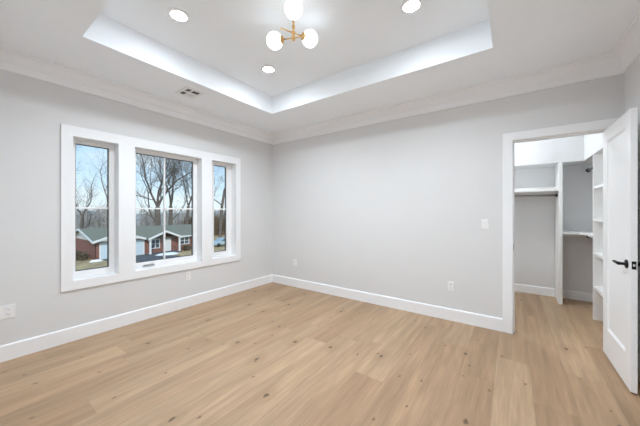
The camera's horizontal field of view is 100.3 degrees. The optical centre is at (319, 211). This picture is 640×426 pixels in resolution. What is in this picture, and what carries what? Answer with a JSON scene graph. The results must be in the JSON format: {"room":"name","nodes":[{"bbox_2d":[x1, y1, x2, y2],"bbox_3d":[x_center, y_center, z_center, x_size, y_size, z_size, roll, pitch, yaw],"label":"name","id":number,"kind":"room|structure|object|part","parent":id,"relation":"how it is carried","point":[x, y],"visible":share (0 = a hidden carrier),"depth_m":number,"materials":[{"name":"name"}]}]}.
{"room":"empty bedroom","nodes":[
{"label":"empty bedroom","id":0,"kind":"room"},
{"bbox_2d":[0,69,271,345],"bbox_3d":[-1.998,-0.230,3.515,0.160,3.060,3.860,0,0,36],"label":"wall","id":1,"kind":"structure","parent":0,"point":[33,111],"depth_m":2.62,"materials":[{"name":"paint"}]},
{"bbox_2d":[0,304,14,319],"bbox_3d":[-2.757,0.878,2.306,0.009,0.116,0.172,0,0,36],"label":"wall outlet","id":2,"kind":"object","parent":1,"relation":"attached to","point":[8,311],"visible":1,"depth_m":2.34,"materials":[{"name":"white plastic"}]},
{"bbox_2d":[73,139,113,278],"bbox_3d":[-2.479,-0.029,2.917,0.051,1.452,0.378,0,0,36],"label":"window","id":3,"kind":"structure","parent":1,"relation":"in","point":[109,268],"depth_m":3.01,"materials":[{"name":"plastic"}]},
{"bbox_2d":[0,274,271,362],"bbox_3d":[-1.926,1.230,3.463,0.016,0.140,3.620,0,0,36],"label":"baseboard","id":4,"kind":"structure","parent":1,"relation":"attached to","point":[20,348],"depth_m":2.94,"materials":[{"name":"paint"}]},
{"bbox_2d":[61,124,240,291],"bbox_3d":[-1.978,-0.035,3.522,0.174,1.646,2.127,0,0,36],"label":"trim","id":5,"kind":"structure","parent":1,"relation":"attached to","point":[124,146],"depth_m":3.07,"materials":[{"name":"paint"}]},
{"bbox_2d":[135,149,196,268],"bbox_3d":[-2.028,-0.029,3.536,0.065,1.452,0.828,0,0,36],"label":"window","id":6,"kind":"structure","parent":1,"relation":"in","point":[143,264],"depth_m":3.57,"materials":[{"name":"plastic"}]},
{"bbox_2d":[185,271,190,280],"bbox_3d":[-1.799,0.880,3.647,0.009,0.116,0.072,0,0,36],"label":"wall outlet","id":7,"kind":"object","parent":1,"relation":"attached to","point":[187,274],"visible":1,"depth_m":3.64,"materials":[{"name":"white plastic"}]},
{"bbox_2d":[212,162,230,256],"bbox_3d":[-1.577,-0.029,4.179,0.051,1.452,0.418,0,0,36],"label":"window","id":8,"kind":"structure","parent":1,"relation":"in","point":[227,251],"depth_m":4.27,"materials":[{"name":"plastic"}]},
{"bbox_2d":[0,282,639,425],"bbox_3d":[0.562,1.360,2.848,5.100,0.120,5.750,0,0,36],"label":"floor","id":9,"kind":"structure","parent":0,"point":[270,354],"depth_m":2.16,"materials":[{"name":"brown wood"}]},
{"bbox_2d":[555,162,562,304],"bbox_3d":[3.478,0.308,3.894,0.040,1.984,0.383,0,0,36],"label":"divider","id":10,"kind":"object","parent":9,"relation":"on","point":[559,167],"depth_m":3.75,"materials":[{"name":"wood"}]},
{"bbox_2d":[593,154,602,320],"bbox_3d":[3.283,0.308,2.879,0.386,1.984,0.584,0,0,36],"label":"shelving unit","id":11,"kind":"object","parent":9,"relation":"on","point":[597,158],"visible":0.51,"depth_m":3.19,"materials":[{"name":"wood"}]},
{"bbox_2d":[0,0,639,133],"bbox_3d":[-0.138,-1.580,2.186,4.410,0.360,3.620,0,0,36],"label":"ceiling","id":12,"kind":"structure","parent":0,"point":[367,55],"depth_m":2.46,"materials":[{"name":"paint"}]},
{"bbox_2d":[167,7,189,22],"bbox_3d":[-1.188,-1.646,2.248,0.176,0.008,0.176,0,0,36],"label":"recessed light","id":13,"kind":"object","parent":12,"relation":"in","point":[179,15],"visible":1,"depth_m":2.24,"materials":[{"name":"white plastic"}]},
{"bbox_2d":[175,86,204,98],"bbox_3d":[-1.532,-1.396,3.151,0.270,0.008,0.220,0,0,36],"label":"ceiling vent","id":14,"kind":"object","parent":12,"relation":"in","point":[188,92],"visible":1,"depth_m":3.14,"materials":[{"name":"white plastic"}]},
{"bbox_2d":[261,65,275,72],"bbox_3d":[-0.599,-1.646,3.099,0.176,0.008,0.176,0,0,36],"label":"recessed light","id":15,"kind":"object","parent":12,"relation":"in","point":[265,68],"visible":1,"depth_m":3.09,"materials":[{"name":"white plastic"}]},
{"bbox_2d":[266,0,317,49],"bbox_3d":[-0.232,-1.510,2.216,0.425,0.280,0.428,0,0,36],"label":"chandelier","id":16,"kind":"object","parent":12,"relation":"hanging from","point":[293,8],"visible":1,"depth_m":2.20,"materials":[{"name":"white glass"}]},
{"bbox_3d":[-0.382,-1.438,2.252,0.137,0.137,0.137,0,0,36],"label":"globe","id":17,"kind":"part","parent":16,"relation":"part of","materials":[{"name":"white glass"}]},
{"bbox_3d":[-0.233,-1.480,2.207,0.196,0.025,0.025,0,0,-30],"label":"arm","id":18,"kind":"part","parent":16,"relation":"part of","materials":[{"name":"gold metal"}]},
{"bbox_3d":[-0.199,-1.526,2.014,0.137,0.137,0.137,0,0,36],"label":"globe","id":19,"kind":"part","parent":16,"relation":"part of","materials":[{"name":"white glass"}]},
{"bbox_3d":[-0.212,-1.438,2.212,0.209,0.025,0.025,0,0,13],"label":"arm","id":20,"kind":"part","parent":16,"relation":"part of","materials":[{"name":"gold metal"}]},
{"bbox_3d":[-0.087,-1.480,2.291,0.137,0.137,0.137,0,0,36],"label":"globe","id":21,"kind":"part","parent":16,"relation":"part of","materials":[{"name":"white glass"}]},
{"bbox_2d":[400,0,422,13],"bbox_3d":[0.733,-1.646,2.142,0.176,0.008,0.176,0,0,36],"label":"recessed light","id":22,"kind":"object","parent":12,"relation":"in","point":[407,6],"visible":1,"depth_m":2.14,"materials":[{"name":"white plastic"}]},
{"bbox_2d":[272,73,623,330],"bbox_3d":[1.164,-0.230,3.554,4.940,3.060,0.120,0,0,36],"label":"wall","id":23,"kind":"structure","parent":0,"point":[394,208],"depth_m":3.46,"materials":[{"name":"paint"}]},
{"bbox_2d":[0,11,639,144],"bbox_3d":[-0.138,-1.315,2.186,4.410,0.170,3.620,0,0,36],"label":"trim","id":24,"kind":"structure","parent":23,"relation":"attached to","point":[626,52],"depth_m":2.90,"materials":[{"name":"paint"}]},
{"bbox_2d":[272,274,501,331],"bbox_3d":[0.544,1.230,3.913,3.513,0.140,0.016,0,0,36],"label":"baseboard","id":25,"kind":"structure","parent":23,"relation":"attached to","point":[484,321],"depth_m":3.52,"materials":[{"name":"paint"}]},
{"bbox_2d":[448,281,453,290],"bbox_3d":[1.563,0.891,3.190,0.072,0.116,0.009,0,0,36],"label":"wall outlet","id":26,"kind":"object","parent":23,"relation":"attached to","point":[450,283],"visible":1,"depth_m":3.19,"materials":[{"name":"white plastic"}]},
{"bbox_2d":[481,219,488,229],"bbox_3d":[1.843,0.146,2.987,0.072,0.116,0.012,0,0,36],"label":"light switch","id":27,"kind":"object","parent":23,"relation":"attached to","point":[484,222],"visible":1,"depth_m":2.98,"materials":[{"name":"white plastic"}]},
{"bbox_2d":[503,118,618,333],"bbox_3d":[2.377,0.232,2.688,0.890,2.137,0.158,0,0,36],"label":"trim","id":28,"kind":"structure","parent":23,"relation":"attached to","point":[593,127],"depth_m":2.85,"materials":[{"name":"paint"}]},
{"bbox_2d":[603,107,639,393],"bbox_3d":[2.430,0.276,2.179,0.143,2.024,0.716,0,0,36],"label":"door","id":29,"kind":"structure","parent":23,"relation":"in","point":[620,139],"depth_m":2.09,"materials":[{"name":"paint"}]},
{"bbox_3d":[2.425,0.210,2.173,0.030,1.678,0.470,0,0,36],"label":"panel","id":30,"kind":"part","parent":29,"relation":"part of","materials":[{"name":"paint"}]},
{"bbox_3d":[2.261,0.385,2.019,0.055,0.062,0.164,0,0,36],"label":"handle","id":31,"kind":"part","parent":29,"relation":"part of","materials":[{"name":"black metal"}]},
{"bbox_2d":[515,164,592,292],"bbox_3d":[3.296,-0.100,4.354,2.080,2.800,0.120,0,0,36],"label":"wall","id":32,"kind":"structure","parent":0,"point":[534,216],"depth_m":4.10,"materials":[{"name":"paint"}]},
{"bbox_2d":[515,284,554,296],"bbox_3d":[2.994,1.238,4.486,1.433,0.125,0.016,0,0,36],"label":"baseboard","id":33,"kind":"structure","parent":32,"relation":"attached to","point":[530,289],"depth_m":4.20,"materials":[{"name":"paint"}]},
{"bbox_2d":[515,187,558,194],"bbox_3d":[2.883,-0.302,4.330,1.433,0.085,0.397,0,0,36],"label":"closet shelf","id":34,"kind":"object","parent":32,"relation":"attached to","point":[545,190],"visible":0.41,"depth_m":3.99,"materials":[{"name":"wood"}]},
{"bbox_2d":[563,290,592,301],"bbox_3d":[3.858,1.238,3.869,0.603,0.125,0.016,0,0,36],"label":"baseboard","id":35,"kind":"structure","parent":32,"relation":"attached to","point":[568,294],"depth_m":3.91,"materials":[{"name":"paint"}]},
{"bbox_2d":[515,133,602,168],"bbox_3d":[2.747,-1.042,3.585,2.080,0.715,1.770,0,0,36],"label":"wall","id":36,"kind":"structure","parent":0,"point":[575,150],"depth_m":3.76,"materials":[{"name":"paint"}]},
{"bbox_2d":[624,55,639,358],"bbox_3d":[1.705,-0.230,0.870,0.120,3.060,3.620,0,0,36],"label":"wall","id":37,"kind":"structure","parent":0,"point":[632,75],"depth_m":2.13,"materials":[{"name":"paint"}]},
{"bbox_2d":[638,358,639,379],"bbox_3d":[1.644,1.230,0.902,0.016,0.140,3.601,0,0,36],"label":"baseboard","id":38,"kind":"structure","parent":37,"relation":"attached to","point":[638,358],"depth_m":2.07,"materials":[{"name":"paint"}]},
{"bbox_3d":[3.677,-0.100,2.994,0.120,2.800,1.890,0,0,36],"label":"wall","id":39,"kind":"structure","parent":0,"visible":0},
{"bbox_2d":[563,231,592,236],"bbox_3d":[3.613,0.329,3.528,0.603,0.083,0.853,0,0,36],"label":"shelf","id":40,"kind":"object","parent":39,"relation":"attached to","point":[565,233],"visible":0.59,"depth_m":3.72,"materials":[{"name":"wood"}]},
{"bbox_3d":[1.887,-0.100,4.273,0.120,2.800,1.890,0,0,36],"label":"wall","id":41,"kind":"structure","parent":0,"visible":0},
{"bbox_2d":[515,193,557,196],"bbox_3d":[2.842,-0.235,4.272,1.434,0.056,0.056,0,0,36],"label":"closet rod","id":42,"kind":"object","parent":41,"relation":"attached to","point":[544,195],"visible":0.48,"depth_m":3.98,"materials":[{"name":"metal"}]},
{"label":"outside","id":43,"kind":"structure","parent":0,"visible":0},
{"bbox_2d":[103,254,177,261],"bbox_3d":[-21.858,6.155,34.939,11.300,0.050,5.185,0,0,14],"label":"driveway","id":44,"kind":"structure","parent":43,"point":[139,258],"depth_m":35.58,"materials":[{"name":"grey asphalt"}]},
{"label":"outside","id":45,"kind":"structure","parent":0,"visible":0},
{"bbox_2d":[76,235,224,269],"bbox_3d":[-36.157,6.245,106.950,175.000,3.007,245.000,0,0,36],"label":"ground","id":46,"kind":"structure","parent":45,"point":[85,264],"depth_m":32.82,"materials":[{"name":"plant"}]},
{"bbox_2d":[76,252,89,260],"bbox_3d":[-29.995,5.727,33.675,1.623,1.231,1.582,0,0,-3],"label":"shrub","id":47,"kind":"object","parent":46,"relation":"on","point":[80,256],"visible":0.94,"depth_m":33.42,"materials":[{"name":"brown plant"}]},
{"bbox_2d":[76,167,106,228],"bbox_3d":[-38.936,-0.757,46.312,9.931,14.194,8.210,0,0,-16],"label":"bare tree","id":48,"kind":"object","parent":46,"relation":"on","point":[78,193],"visible":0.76,"depth_m":44.76,"materials":[{"name":"brown plant"}]},
{"bbox_2d":[79,148,106,227],"bbox_3d":[-44.622,-5.688,57.437,9.280,23.948,12.648,0,0,-20],"label":"bare tree","id":49,"kind":"object","parent":46,"relation":"on","point":[101,169],"visible":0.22,"depth_m":56.07,"materials":[{"name":"brown plant"}]},
{"bbox_2d":[76,224,191,259],"bbox_3d":[-28.319,4.270,43.018,13.580,3.820,16.030,0,0,36],"label":"house","id":50,"kind":"structure","parent":46,"relation":"on","point":[149,239],"depth_m":38.64,"materials":[{"name":"red brick"}]},
{"bbox_3d":[-26.362,3.375,35.452,0.100,1.290,5.930,0,0,36],"label":"gable trim","id":51,"kind":"part","parent":50,"relation":"part of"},
{"bbox_3d":[-26.572,5.040,36.062,0.110,2.280,5.140,0,0,36],"label":"garage door casing","id":52,"kind":"part","parent":50,"relation":"part of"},
{"bbox_3d":[-24.271,4.750,39.347,0.025,1.300,1.200,0,0,36],"label":"pane","id":53,"kind":"part","parent":50,"relation":"part of","materials":[{"name":"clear glass"}]},
{"bbox_3d":[-22.637,3.445,39.377,0.100,1.310,4.750,0,0,36],"label":"gable trim","id":54,"kind":"part","parent":50,"relation":"part of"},
{"bbox_3d":[-23.225,5.065,40.781,0.070,1.930,0.950,0,0,36],"label":"door","id":55,"kind":"part","parent":50,"relation":"part of","materials":[{"name":"white wood"}]},
{"bbox_3d":[-21.757,4.650,42.866,0.025,1.100,1.450,0,0,36],"label":"pane","id":56,"kind":"part","parent":50,"relation":"part of","materials":[{"name":"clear glass"}]},
{"bbox_2d":[76,201,223,228],"bbox_3d":[-53.592,2.017,91.698,52.781,10.699,107.677,0,0,36],"label":"woodland","id":57,"kind":"object","parent":46,"relation":"on","point":[146,218],"visible":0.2,"depth_m":82.14,"materials":[{"name":"grey plant"}]},
{"bbox_2d":[84,154,222,225],"bbox_3d":[-29.869,-8.403,53.839,20.052,29.482,26.915,0,0,36],"label":"bare tree","id":58,"kind":"object","parent":46,"relation":"on","point":[157,219],"visible":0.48,"depth_m":53.72,"materials":[{"name":"brown plant"}]},
{"bbox_2d":[137,155,191,224],"bbox_3d":[-31.061,-8.491,57.753,15.589,29.726,22.608,0,0,-5],"label":"bare tree","id":59,"kind":"object","parent":46,"relation":"on","point":[170,217],"visible":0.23,"depth_m":58.15,"materials":[{"name":"brown plant"}]},
{"bbox_2d":[155,252,177,255],"bbox_3d":[-21.866,6.055,38.271,1.618,0.310,3.558,0,0,36],"label":"snow patch","id":60,"kind":"object","parent":46,"relation":"on","point":[167,253],"visible":0.74,"depth_m":38.00,"materials":[{"name":"white snow"}]},
{"bbox_2d":[182,245,190,250],"bbox_3d":[-21.080,5.796,42.363,1.364,1.102,1.409,0,0,36],"label":"shrub","id":61,"kind":"object","parent":46,"relation":"on","point":[187,247],"visible":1,"depth_m":42.18,"materials":[{"name":"brown plant"}]},
{"bbox_2d":[153,157,220,223],"bbox_3d":[-30.573,-7.767,61.363,15.266,28.216,18.204,0,0,18],"label":"bare tree","id":62,"kind":"object","parent":46,"relation":"on","point":[183,181],"visible":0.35,"depth_m":60.30,"materials":[{"name":"brown plant"}]},
{"bbox_2d":[174,213,224,234],"bbox_3d":[-28.425,3.482,76.467,19.844,6.345,24.192,0,0,36],"label":"brush","id":63,"kind":"object","parent":46,"relation":"on","point":[216,223],"visible":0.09,"depth_m":70.03,"materials":[{"name":"plant"}]},
{"bbox_2d":[183,162,224,236],"bbox_3d":[-25.236,-6.965,63.902,20.093,26.360,11.003,0,0,-39],"label":"bare tree","id":64,"kind":"object","parent":46,"relation":"on","point":[223,195],"visible":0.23,"depth_m":63.92,"materials":[{"name":"brown plant"}]},
{"bbox_2d":[214,237,224,246],"bbox_3d":[-17.529,5.454,48.049,2.150,1.445,4.400,0,0,36],"label":"parked car","id":65,"kind":"object","parent":46,"relation":"on","point":[219,241],"visible":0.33,"depth_m":47.04,"materials":[{"name":"blue paint"}]},
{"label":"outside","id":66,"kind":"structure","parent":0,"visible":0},
{"bbox_2d":[76,210,224,228],"bbox_3d":[-60.510,4.809,143.394,30.000,10.983,276.000,0,0,36],"label":"hills","id":67,"kind":"structure","parent":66,"point":[137,217],"depth_m":108.58,"materials":[{"name":"grey plant"}]}
]}

